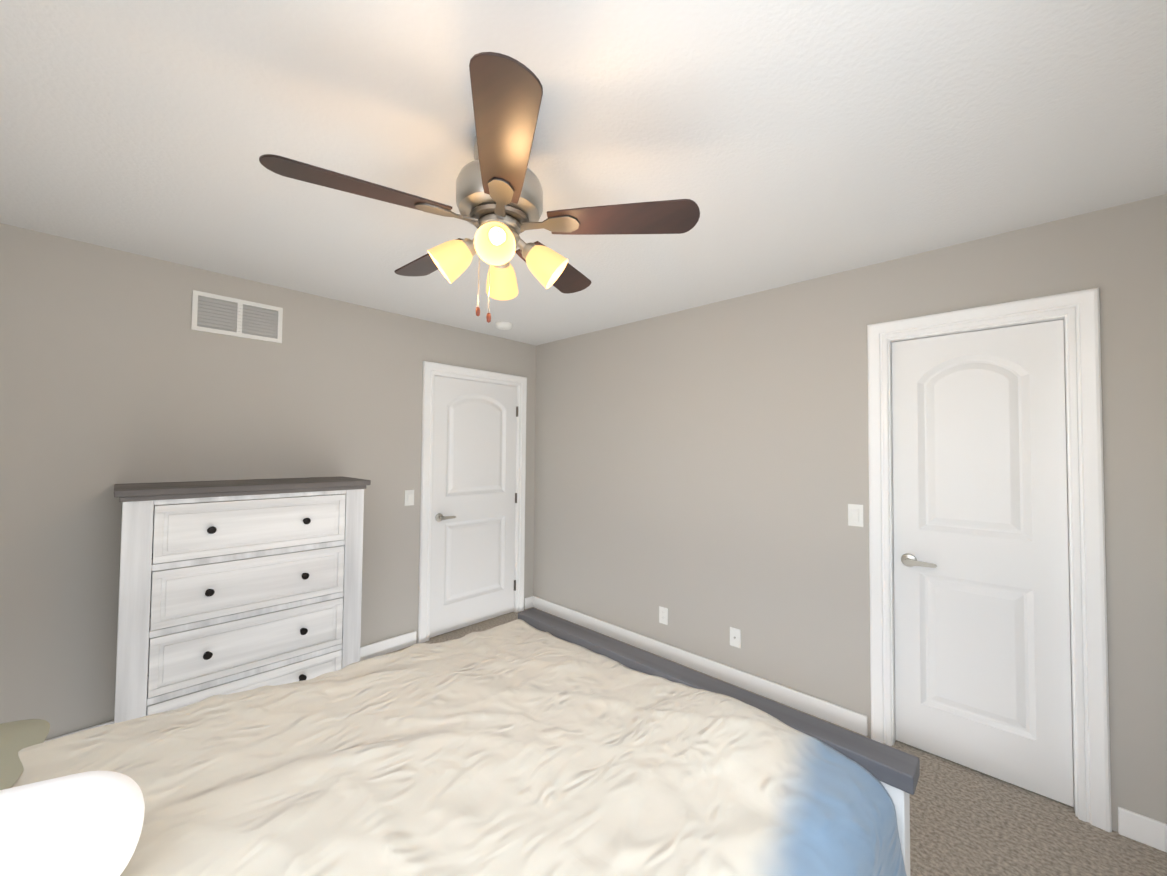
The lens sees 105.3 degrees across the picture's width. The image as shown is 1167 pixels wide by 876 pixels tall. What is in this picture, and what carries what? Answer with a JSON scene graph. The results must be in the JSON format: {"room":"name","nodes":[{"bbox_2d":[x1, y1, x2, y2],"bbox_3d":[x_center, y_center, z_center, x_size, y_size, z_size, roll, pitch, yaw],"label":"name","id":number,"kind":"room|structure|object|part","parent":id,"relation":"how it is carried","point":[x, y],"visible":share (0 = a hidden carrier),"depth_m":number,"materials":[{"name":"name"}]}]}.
{"room":"bedroom","nodes":[
{"label":"bedroom","id":0,"kind":"room"},
{"bbox_2d":[0,223,535,739],"bbox_3d":[-1.661,0.303,3.009,0.120,2.440,3.352,-1,-2,44],"label":"wall","id":1,"kind":"structure","parent":0,"point":[114,369],"depth_m":2.31,"materials":[{"name":"grey paint"}]},
{"bbox_2d":[44,631,415,741],"bbox_3d":[-2.004,1.457,2.533,0.014,0.100,2.189,-1,-2,44],"label":"baseboard","id":2,"kind":"structure","parent":1,"relation":"attached to","point":[402,641],"depth_m":3.14,"materials":[{"name":"white wood"}]},
{"bbox_2d":[191,290,282,342],"bbox_3d":[-1.994,-0.695,2.585,0.008,0.217,0.417,-1,-2,44],"label":"air vent","id":3,"kind":"object","parent":1,"relation":"in","point":[218,314],"visible":1,"depth_m":2.57,"materials":[{"name":"white plastic"}]},
{"bbox_2d":[405,490,413,505],"bbox_3d":[-1.287,0.443,3.299,0.016,0.115,0.070,-1,-2,44],"label":"light switch","id":4,"kind":"object","parent":1,"relation":"attached to","point":[409,497],"visible":1,"depth_m":3.29,"materials":[{"name":"white plastic"}]},
{"bbox_2d":[418,361,526,642],"bbox_3d":[-0.912,0.489,3.750,0.173,2.123,0.996,-1,-2,44],"label":"entry door","id":5,"kind":"structure","parent":1,"relation":"in","point":[472,517],"depth_m":3.69,"materials":[{"name":"white wood"}]},
{"bbox_2d":[0,0,1166,345],"bbox_3d":[-0.234,-0.991,1.689,4.040,0.100,3.592,-1,-2,44],"label":"ceiling","id":6,"kind":"structure","parent":0,"point":[782,142],"depth_m":1.38,"materials":[{"name":"white paint"}]},
{"bbox_2d":[259,52,699,322],"bbox_3d":[-0.305,-0.647,1.451,1.156,0.602,1.196,-1,-2,44],"label":"ceiling fan","id":7,"kind":"object","parent":6,"relation":"hanging from","point":[499,197],"visible":1,"depth_m":1.31,"materials":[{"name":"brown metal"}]},
{"bbox_3d":[-0.608,-0.687,1.234,0.230,0.035,0.462,-1,-2,44],"label":"blade","id":8,"kind":"part","parent":7,"relation":"part of","materials":[{"name":"brown wood"}]},
{"bbox_3d":[-0.562,-0.674,1.681,0.466,0.035,0.141,-1,-2,44],"label":"blade","id":9,"kind":"part","parent":7,"relation":"part of","materials":[{"name":"brown wood"}]},
{"bbox_3d":[-0.426,-0.555,1.402,0.128,0.133,0.133,-1,-2,44],"label":"lamp shade","id":10,"kind":"part","parent":7,"relation":"part of","materials":[{"name":"yellow glass"}]},
{"bbox_3d":[-0.345,-0.617,1.413,0.079,0.087,0.086,-1,-2,44],"label":"arm","id":11,"kind":"part","parent":7,"relation":"part of"},
{"bbox_3d":[-0.311,-0.509,1.389,0.099,0.322,0.030,-1,-2,44],"label":"chain","id":12,"kind":"part","parent":7,"relation":"part of","materials":[{"name":"silver metal"}]},
{"bbox_3d":[-0.251,-0.557,1.262,0.133,0.133,0.129,-1,-2,44],"label":"lamp shade","id":13,"kind":"part","parent":7,"relation":"part of","materials":[{"name":"yellow glass"}]},
{"bbox_3d":[-0.260,-0.618,1.344,0.086,0.087,0.079,-1,-2,44],"label":"arm","id":14,"kind":"part","parent":7,"relation":"part of"},
{"bbox_3d":[-0.286,-0.549,1.577,0.133,0.133,0.128,-1,-2,44],"label":"lamp shade","id":15,"kind":"part","parent":7,"relation":"part of","materials":[{"name":"yellow glass"}]},
{"bbox_3d":[-0.276,-0.614,1.498,0.086,0.087,0.079,-1,-2,44],"label":"arm","id":16,"kind":"part","parent":7,"relation":"part of"},
{"bbox_3d":[-0.189,-0.689,1.044,0.425,0.035,0.336,-1,-2,44],"label":"blade","id":17,"kind":"part","parent":7,"relation":"part of","materials":[{"name":"brown wood"}]},
{"bbox_3d":[-0.191,-0.615,1.430,0.079,0.087,0.086,-1,-2,44],"label":"arm","id":18,"kind":"part","parent":7,"relation":"part of"},
{"bbox_3d":[-0.111,-0.551,1.437,0.128,0.133,0.133,-1,-2,44],"label":"lamp shade","id":19,"kind":"part","parent":7,"relation":"part of","materials":[{"name":"yellow glass"}]},
{"bbox_3d":[-0.114,-0.667,1.780,0.252,0.035,0.458,-1,-2,44],"label":"blade","id":20,"kind":"part","parent":7,"relation":"part of","materials":[{"name":"brown wood"}]},
{"bbox_3d":[0.118,-0.676,1.383,0.414,0.035,0.354,-1,-2,44],"label":"blade","id":21,"kind":"part","parent":7,"relation":"part of","materials":[{"name":"brown wood"}]},
{"bbox_2d":[495,321,512,329],"bbox_3d":[-0.625,-0.875,3.491,0.136,0.038,0.136,-1,-2,44],"label":"smoke detector","id":22,"kind":"object","parent":6,"relation":"attached to","point":[501,325],"visible":1,"depth_m":3.45,"materials":[{"name":"white plastic"}]},
{"bbox_2d":[384,607,1166,875],"bbox_3d":[-0.257,1.548,1.619,4.040,0.100,3.592,-1,-2,44],"label":"floor","id":23,"kind":"structure","parent":0,"point":[966,821],"depth_m":1.71,"materials":[{"name":"carpet"}]},
{"bbox_2d":[114,476,370,722],"bbox_3d":[-1.800,0.872,2.410,0.481,1.267,1.050,-1,-2,44],"label":"dresser","id":24,"kind":"object","parent":23,"relation":"on","point":[226,587],"visible":0.92,"depth_m":2.20,"materials":[{"name":"white wood"}]},
{"bbox_3d":[-1.801,0.841,2.411,0.419,1.049,0.794,-1,-2,44],"label":"drawer","id":25,"kind":"part","parent":24,"relation":"part of","materials":[{"name":"white wood"}]},
{"bbox_3d":[-1.640,0.862,2.256,0.036,0.874,0.433,-1,-2,44],"label":"knob","id":26,"kind":"part","parent":24,"relation":"part of","materials":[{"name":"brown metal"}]},
{"bbox_2d":[0,608,919,875],"bbox_3d":[-0.475,0.868,0.993,1.749,1.220,2.010,-1,-2,44],"label":"bed","id":27,"kind":"object","parent":23,"relation":"on","point":[532,742],"visible":1,"depth_m":1.02,"materials":[{"name":"white fabric"}]},
{"bbox_3d":[-0.395,0.867,0.916,1.510,1.220,2.010,-1,-2,44],"label":"frame","id":28,"kind":"part","parent":27,"relation":"part of","materials":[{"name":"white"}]},
{"bbox_2d":[533,194,1166,831],"bbox_3d":[0.955,0.324,2.907,4.040,2.440,0.120,-1,-2,44],"label":"wall","id":29,"kind":"structure","parent":0,"point":[701,472],"depth_m":2.57,"materials":[{"name":"grey paint"}]},
{"bbox_2d":[659,606,667,624],"bbox_3d":[0.566,1.258,3.156,0.070,0.115,0.009,-1,-2,44],"label":"electrical outlet","id":30,"kind":"object","parent":29,"relation":"attached to","point":[663,615],"visible":1,"depth_m":3.15,"materials":[{"name":"white plastic"}]},
{"bbox_2d":[528,596,867,735],"bbox_3d":[0.489,1.499,3.212,2.676,0.100,0.022,-1,-2,44],"label":"baseboard","id":31,"kind":"structure","parent":29,"relation":"attached to","point":[838,715],"depth_m":2.83,"materials":[{"name":"white wood"}]},
{"bbox_2d":[730,627,740,647],"bbox_3d":[0.947,1.249,2.788,0.070,0.115,0.014,-1,-2,44],"label":"outlet","id":32,"kind":"object","parent":29,"relation":"attached to","point":[735,637],"visible":1,"depth_m":2.79,"materials":[{"name":"white plastic"}]},
{"bbox_2d":[848,504,862,526],"bbox_3d":[1.434,0.408,2.350,0.070,0.115,0.016,-1,-2,44],"label":"light switch","id":33,"kind":"object","parent":29,"relation":"attached to","point":[855,514],"visible":1,"depth_m":2.35,"materials":[{"name":"white plastic"}]},
{"bbox_2d":[867,288,1111,831],"bbox_3d":[1.805,0.467,2.070,0.796,2.123,0.146,-1,-2,44],"label":"closet door","id":34,"kind":"structure","parent":29,"relation":"in","point":[988,619],"depth_m":2.01,"materials":[{"name":"white wood"}]},
{"bbox_2d":[1118,807,1166,852],"bbox_3d":[2.157,1.470,1.621,0.274,0.100,0.014,-1,-2,44],"label":"baseboard","id":35,"kind":"structure","parent":29,"relation":"attached to","point":[1142,828],"depth_m":1.67,"materials":[{"name":"white wood"}]}
]}

